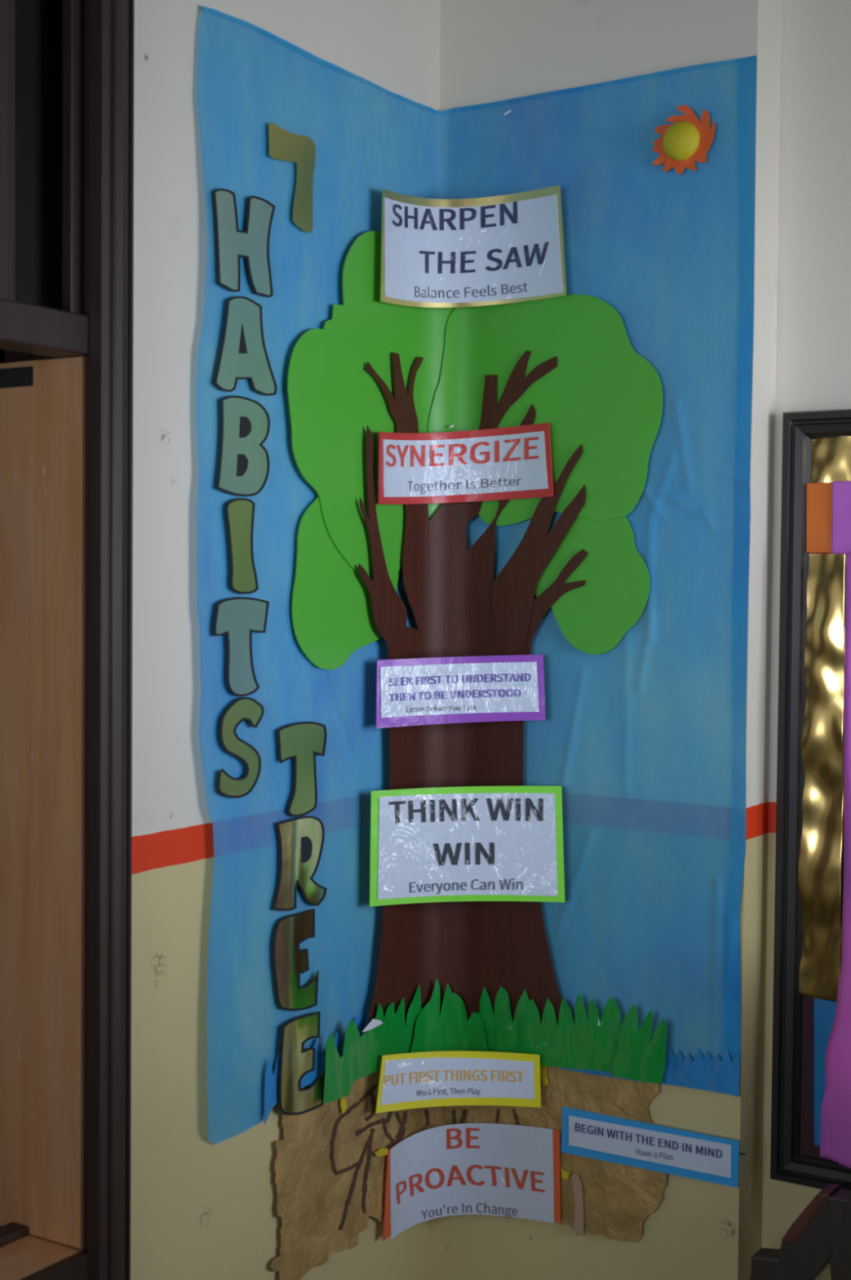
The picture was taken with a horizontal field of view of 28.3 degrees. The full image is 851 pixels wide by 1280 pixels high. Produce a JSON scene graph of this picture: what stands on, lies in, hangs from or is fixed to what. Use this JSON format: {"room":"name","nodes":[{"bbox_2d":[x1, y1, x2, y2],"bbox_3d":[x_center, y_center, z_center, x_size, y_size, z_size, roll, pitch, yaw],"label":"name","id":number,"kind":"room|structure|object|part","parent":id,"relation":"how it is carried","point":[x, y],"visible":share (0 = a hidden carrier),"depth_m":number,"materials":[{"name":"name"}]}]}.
{"room":"school corridor","nodes":[
{"label":"school corridor","id":0,"kind":"room"},
{"bbox_2d":[0,348,4,1226],"bbox_3d":[-0.545,-0.125,3.375,1.360,3.000,0.100,2,2,32],"label":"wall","id":1,"kind":"structure","parent":0,"point":[2,351],"depth_m":3.51,"materials":[{"name":"white paint"}]},
{"bbox_2d":[32,0,440,1279],"bbox_3d":[-0.843,-0.061,1.495,0.140,3.000,3.600,2,2,32],"label":"wall","id":2,"kind":"structure","parent":0,"point":[201,1209],"depth_m":2.20,"materials":[{"name":"white paint"}]},
{"bbox_2d":[0,0,134,1279],"bbox_3d":[-0.829,-0.001,1.921,0.634,2.850,0.769,2,2,32],"label":"door","id":3,"kind":"structure","parent":2,"relation":"in","point":[67,66],"depth_m":2.06,"materials":[{"name":"brown paint"}]},
{"bbox_3d":[-0.620,-0.850,1.720,0.004,0.936,0.696,2,2,32],"label":"fanlight pane","id":4,"kind":"part","parent":3,"relation":"part of","materials":[{"name":"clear glass"}]},
{"bbox_3d":[-0.679,0.783,1.819,0.158,0.050,0.718,2,2,32],"label":"sill","id":5,"kind":"part","parent":3,"relation":"part of","materials":[{"name":"brown wood"}]},
{"bbox_3d":[-0.617,-0.359,1.746,0.060,0.048,0.718,2,2,32],"label":"transom rail","id":6,"kind":"part","parent":3,"relation":"part of","materials":[{"name":"brown paint"}]},
{"bbox_3d":[-0.387,-0.002,2.060,0.034,2.850,0.061,2,2,32],"label":"casing","id":7,"kind":"part","parent":3,"relation":"part of","materials":[{"name":"brown paint"}]},
{"bbox_2d":[428,0,782,1279],"bbox_3d":[0.322,-0.093,2.711,0.535,3.000,0.300,2,2,32],"label":"wall","id":8,"kind":"structure","parent":0,"point":[491,51],"depth_m":2.52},
{"bbox_2d":[195,5,756,1144],"bbox_3d":[0.081,-0.055,2.324,0.537,1.561,0.608,2,2,32],"label":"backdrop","id":9,"kind":"structure","parent":8,"relation":"attached to","point":[643,739],"depth_m":2.48,"materials":[{"name":"blue paper"}]},
{"bbox_2d":[217,697,264,798],"bbox_3d":[-0.250,0.146,2.293,0.003,0.136,0.099,2,2,32],"label":"letter","id":10,"kind":"object","parent":9,"relation":"attached to","point":[242,708],"visible":1,"depth_m":2.29,"materials":[{"name":"green paper"}]},
{"bbox_2d":[213,596,269,696],"bbox_3d":[-0.249,0.009,2.288,0.004,0.135,0.118,2,2,32],"label":"letter","id":11,"kind":"object","parent":9,"relation":"attached to","point":[237,618],"visible":1,"depth_m":2.28,"materials":[{"name":"green paper"}]},
{"bbox_2d":[226,497,258,594],"bbox_3d":[-0.247,-0.127,2.283,0.003,0.130,0.070,2,2,32],"label":"letter","id":12,"kind":"object","parent":9,"relation":"attached to","point":[240,512],"visible":1,"depth_m":2.28,"materials":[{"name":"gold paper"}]},
{"bbox_2d":[216,395,270,496],"bbox_3d":[-0.245,-0.261,2.280,0.004,0.134,0.114,2,2,32],"label":"letter","id":13,"kind":"object","parent":9,"relation":"attached to","point":[244,460],"visible":1,"depth_m":2.28,"materials":[{"name":"green paper"}]},
{"bbox_2d":[213,188,275,297],"bbox_3d":[-0.243,-0.533,2.270,0.004,0.136,0.133,2,2,32],"label":"letter","id":14,"kind":"object","parent":9,"relation":"attached to","point":[233,243],"visible":1,"depth_m":2.27,"materials":[{"name":"green paper"}]},
{"bbox_2d":[213,296,277,395],"bbox_3d":[-0.241,-0.397,2.280,0.003,0.131,0.134,2,2,32],"label":"letter","id":15,"kind":"object","parent":9,"relation":"attached to","point":[243,355],"visible":1,"depth_m":2.27,"materials":[{"name":"green paper"}]},
{"bbox_2d":[268,122,315,233],"bbox_3d":[-0.186,-0.644,2.357,0.002,0.134,0.109,2,2,32],"label":"number","id":16,"kind":"object","parent":9,"relation":"attached to","point":[284,145],"visible":1,"depth_m":2.37,"materials":[{"name":"green paper"}]},
{"bbox_2d":[272,908,319,1010],"bbox_3d":[-0.185,0.462,2.412,0.003,0.144,0.111,2,2,31],"label":"letter","id":17,"kind":"object","parent":9,"relation":"attached to","point":[289,962],"visible":1,"depth_m":2.40,"materials":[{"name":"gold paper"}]},
{"bbox_2d":[272,815,327,911],"bbox_3d":[-0.178,0.321,2.416,0.004,0.136,0.128,2,2,32],"label":"letter","id":18,"kind":"object","parent":9,"relation":"attached to","point":[301,839],"visible":1,"depth_m":2.41,"materials":[{"name":"green paper"}]},
{"bbox_2d":[279,1011,324,1115],"bbox_3d":[-0.177,0.611,2.424,0.003,0.144,0.110,2,2,32],"label":"letter","id":19,"kind":"object","parent":9,"relation":"attached to","point":[295,1062],"visible":1,"depth_m":2.41,"materials":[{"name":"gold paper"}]},
{"bbox_2d":[277,721,327,816],"bbox_3d":[-0.176,0.184,2.413,0.004,0.135,0.118,2,2,32],"label":"letter","id":20,"kind":"object","parent":9,"relation":"attached to","point":[301,741],"visible":1,"depth_m":2.41,"materials":[{"name":"green paper"}]},
{"bbox_2d":[263,1014,368,1124],"bbox_3d":[-0.131,0.619,2.506,0.005,0.111,0.353,2,2,32],"label":"grass strip","id":21,"kind":"object","parent":9,"relation":"attached to","point":[272,1081],"visible":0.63,"depth_m":2.43,"materials":[{"name":"paper"}]},
{"bbox_2d":[323,984,421,1104],"bbox_3d":[-0.079,0.611,2.558,0.005,0.127,0.261,2,2,32],"label":"grass strip","id":22,"kind":"object","parent":9,"relation":"attached to","point":[362,1055],"visible":0.94,"depth_m":2.54,"materials":[{"name":"green paper"}]},
{"bbox_2d":[362,1018,382,1031],"bbox_3d":[-0.080,0.579,2.546,0.001,0.015,0.057,2,2,32],"label":"paper scrap","id":23,"kind":"object","parent":22,"relation":"attached to","point":[374,1023],"visible":1,"depth_m":2.55,"materials":[{"name":"white paper"}]},
{"bbox_2d":[410,978,487,1052],"bbox_3d":[0.031,0.606,2.664,0.131,0.136,0.046,0,2,-11],"label":"grass strip","id":24,"kind":"object","parent":9,"relation":"attached to","point":[451,1029],"visible":0.78,"depth_m":2.68,"materials":[{"name":"green paper"}]},
{"bbox_2d":[271,1065,666,1279],"bbox_3d":[0.071,0.794,2.454,0.417,0.296,0.432,2,2,32],"label":"ground","id":25,"kind":"structure","parent":9,"relation":"attached to","point":[330,1180],"depth_m":2.56,"materials":[{"name":"brown paper"}]},
{"bbox_2d":[340,1097,346,1114],"bbox_3d":[-0.122,0.694,2.514,0.001,0.024,0.016,2,2,32],"label":"paper scrap","id":26,"kind":"object","parent":25,"relation":"attached to","point":[343,1103],"visible":1,"depth_m":2.51,"materials":[{"name":"yellow paper"}]},
{"bbox_2d":[374,1147,388,1156],"bbox_3d":[-0.066,0.792,2.609,0.001,0.015,0.046,2,2,32],"label":"paper scrap","id":27,"kind":"object","parent":25,"relation":"attached to","point":[384,1151],"visible":1,"depth_m":2.61,"materials":[{"name":"yellow paper"}]},
{"bbox_2d":[375,1050,541,1113],"bbox_3d":[0.049,0.675,2.589,0.260,0.090,0.033,0,2,-12],"label":"paper sign","id":28,"kind":"object","parent":25,"relation":"attached to","point":[424,1079],"visible":1,"depth_m":2.60,"materials":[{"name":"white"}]},
{"bbox_2d":[382,1123,560,1240],"bbox_3d":[0.073,0.846,2.655,0.276,0.181,0.089,1,2,0],"label":"paper sign","id":29,"kind":"object","parent":25,"relation":"attached to","point":[492,1169],"visible":1,"depth_m":2.67,"materials":[{"name":"white paper"}]},
{"bbox_2d":[540,1066,549,1084],"bbox_3d":[0.185,0.676,2.622,0.015,0.032,0.002,2,2,32],"label":"paper scrap","id":30,"kind":"object","parent":25,"relation":"attached to","point":[544,1068],"visible":1,"depth_m":2.62,"materials":[{"name":"yellow paper"}]},
{"bbox_2d":[560,1168,569,1178],"bbox_3d":[0.216,0.826,2.607,0.016,0.014,0.001,2,2,32],"label":"paper scrap","id":31,"kind":"object","parent":25,"relation":"attached to","point":[565,1175],"visible":1,"depth_m":2.61,"materials":[{"name":"yellow paper"}]},
{"bbox_2d":[572,1173,584,1235],"bbox_3d":[0.234,0.869,2.596,0.022,0.096,0.001,2,2,32],"label":"tape strip","id":32,"kind":"object","parent":25,"relation":"attached to","point":[579,1228],"visible":1,"depth_m":2.59,"materials":[{"name":"beige paper"}]},
{"bbox_2d":[287,231,662,1024],"bbox_3d":[0.045,0.012,2.558,0.559,1.261,0.254,0,2,-14],"label":"tree","id":33,"kind":"object","parent":9,"relation":"attached to","point":[570,363],"visible":0.88,"depth_m":2.58,"materials":[{"name":"green paper"},{"name":"brown paper"}]},
{"bbox_2d":[375,654,546,728],"bbox_3d":[0.053,0.077,2.575,0.265,0.111,0.027,0,2,-12],"label":"paper sign","id":34,"kind":"object","parent":33,"relation":"attached to","point":[416,691],"visible":1,"depth_m":2.58,"materials":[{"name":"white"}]},
{"bbox_2d":[377,422,554,504],"bbox_3d":[0.055,-0.269,2.595,0.271,0.129,0.095,0,2,-10],"label":"paper sign","id":35,"kind":"object","parent":33,"relation":"attached to","point":[515,462],"visible":1,"depth_m":2.62,"materials":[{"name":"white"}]},
{"bbox_2d":[369,786,564,906],"bbox_3d":[0.064,0.312,2.570,0.302,0.178,0.030,0,2,-8],"label":"paper sign","id":36,"kind":"object","parent":33,"relation":"attached to","point":[464,843],"visible":1,"depth_m":2.58,"materials":[{"name":"grey paper"}]},
{"bbox_2d":[380,185,567,307],"bbox_3d":[0.068,-0.599,2.579,0.284,0.184,0.094,0,2,-7],"label":"paper sign","id":37,"kind":"object","parent":33,"relation":"attached to","point":[508,248],"visible":1,"depth_m":2.60,"materials":[{"name":"white paper"}]},
{"bbox_2d":[480,986,622,1075],"bbox_3d":[0.186,0.603,2.606,0.260,0.136,0.005,2,2,32],"label":"grass strip","id":38,"kind":"object","parent":9,"relation":"attached to","point":[587,1044],"visible":0.95,"depth_m":2.60,"materials":[{"name":"paper"}]},
{"bbox_2d":[611,1003,666,1083],"bbox_3d":[0.319,0.600,2.517,0.089,0.115,0.004,2,2,32],"label":"grass strip","id":39,"kind":"object","parent":9,"relation":"attached to","point":[635,1060],"visible":1,"depth_m":2.52,"materials":[{"name":"paper"}]},
{"bbox_2d":[559,1047,742,1095],"bbox_3d":[0.333,0.631,2.533,0.298,0.074,0.005,2,2,32],"label":"grass strip","id":40,"kind":"object","parent":9,"relation":"attached to","point":[717,1075],"visible":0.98,"depth_m":2.49,"materials":[{"name":"paper"}]},
{"bbox_2d":[652,105,715,174],"bbox_3d":[0.373,-0.731,2.457,0.099,0.099,0.022,2,2,32],"label":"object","id":41,"kind":"object","parent":9,"relation":"attached to","point":[682,143],"visible":1,"depth_m":2.45,"materials":[{"name":"orange paper"}]},
{"bbox_2d":[560,1106,740,1187],"bbox_3d":[0.333,0.762,2.535,0.291,0.071,0.006,2,2,32],"label":"paper sign","id":42,"kind":"object","parent":8,"relation":"attached to","point":[633,1143],"visible":1,"depth_m":2.53,"materials":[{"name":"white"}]},
{"bbox_2d":[761,0,850,1279],"bbox_3d":[1.403,-0.061,2.084,1.965,3.000,0.200,2,2,32],"label":"wall","id":43,"kind":"structure","parent":0,"point":[814,336],"depth_m":2.48,"materials":[{"name":"white paint"}]},
{"bbox_2d":[770,408,850,1190],"bbox_3d":[0.927,0.248,2.255,0.950,1.140,0.032,2,2,32],"label":"display board","id":44,"kind":"object","parent":43,"relation":"attached to","point":[795,1158],"depth_m":2.49,"materials":[{"name":"black wood"}]},
{"bbox_3d":[0.922,0.797,2.274,0.950,0.040,0.032,2,2,32],"label":"frame rail","id":45,"kind":"part","parent":44,"relation":"part of","materials":[{"name":"black wood"}]},
{"bbox_3d":[0.932,-0.302,2.235,0.950,0.040,0.032,2,2,32],"label":"frame rail","id":46,"kind":"part","parent":44,"relation":"part of","materials":[{"name":"black wood"}]},
{"bbox_2d":[806,482,832,552],"bbox_3d":[0.574,-0.178,2.457,0.043,0.102,0.001,2,2,32],"label":"paper","id":47,"kind":"object","parent":44,"relation":"attached to","point":[820,495],"visible":1,"depth_m":2.46,"materials":[{"name":"orange paper"}]},
{"bbox_2d":[798,552,845,1001],"bbox_3d":[0.579,0.198,2.470,0.073,0.660,0.010,2,2,32],"label":"decoration","id":48,"kind":"object","parent":44,"relation":"attached to","point":[820,858],"visible":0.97,"depth_m":2.47,"materials":[{"name":"gold"}]},
{"bbox_3d":[0.933,0.247,2.263,0.878,1.068,0.010,2,2,32],"label":"backing panel","id":49,"kind":"part","parent":44,"relation":"part of","materials":[{"name":"gold metal"}]},
{"bbox_3d":[0.595,0.632,2.477,0.055,0.232,0.002,2,2,32],"label":"blue paper strip","id":50,"kind":"part","parent":44,"relation":"part of","materials":[{"name":"paper"}]},
{"bbox_2d":[809,435,850,483],"bbox_3d":[0.602,-0.261,2.442,0.112,0.074,0.005,2,2,33],"label":"sheet","id":51,"kind":"object","parent":44,"relation":"attached to","point":[830,457],"visible":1,"depth_m":2.45,"materials":[{"name":"gold"}]},
{"bbox_2d":[820,551,850,1168],"bbox_3d":[0.659,0.325,2.381,0.199,0.898,0.025,2,2,32],"label":"streamer","id":52,"kind":"object","parent":44,"relation":"hanging from","point":[836,1110],"visible":1,"depth_m":2.42},
{"bbox_2d":[831,480,850,554],"bbox_3d":[0.624,-0.175,2.422,0.083,0.107,0.002,2,2,32],"label":"paper","id":53,"kind":"object","parent":44,"relation":"attached to","point":[842,491],"visible":1,"depth_m":2.44,"materials":[{"name":"purple paper"}]},
{"bbox_3d":[0.224,1.525,0.782,2.790,0.100,3.750,2,2,32],"label":"floor","id":54,"kind":"structure","parent":0,"visible":0},
{"bbox_2d":[748,1183,850,1279],"bbox_3d":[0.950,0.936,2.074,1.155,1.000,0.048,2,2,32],"label":"chair","id":55,"kind":"object","parent":54,"relation":"on","point":[821,1235],"visible":1,"depth_m":2.31,"materials":[{"name":"black plastic"}]},
{"bbox_3d":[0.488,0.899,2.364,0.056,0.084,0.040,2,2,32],"label":"seat","id":56,"kind":"part","parent":55,"relation":"part of","materials":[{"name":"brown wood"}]},
{"bbox_3d":[0.541,0.823,2.328,0.099,0.134,0.040,2,2,32],"label":"slanted arm","id":57,"kind":"part","parent":55,"relation":"part of","materials":[{"name":"black plastic"}]},
{"bbox_3d":[0.590,0.806,2.297,0.068,0.173,0.040,2,2,32],"label":"post","id":58,"kind":"part","parent":55,"relation":"part of","materials":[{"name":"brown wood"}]}
]}

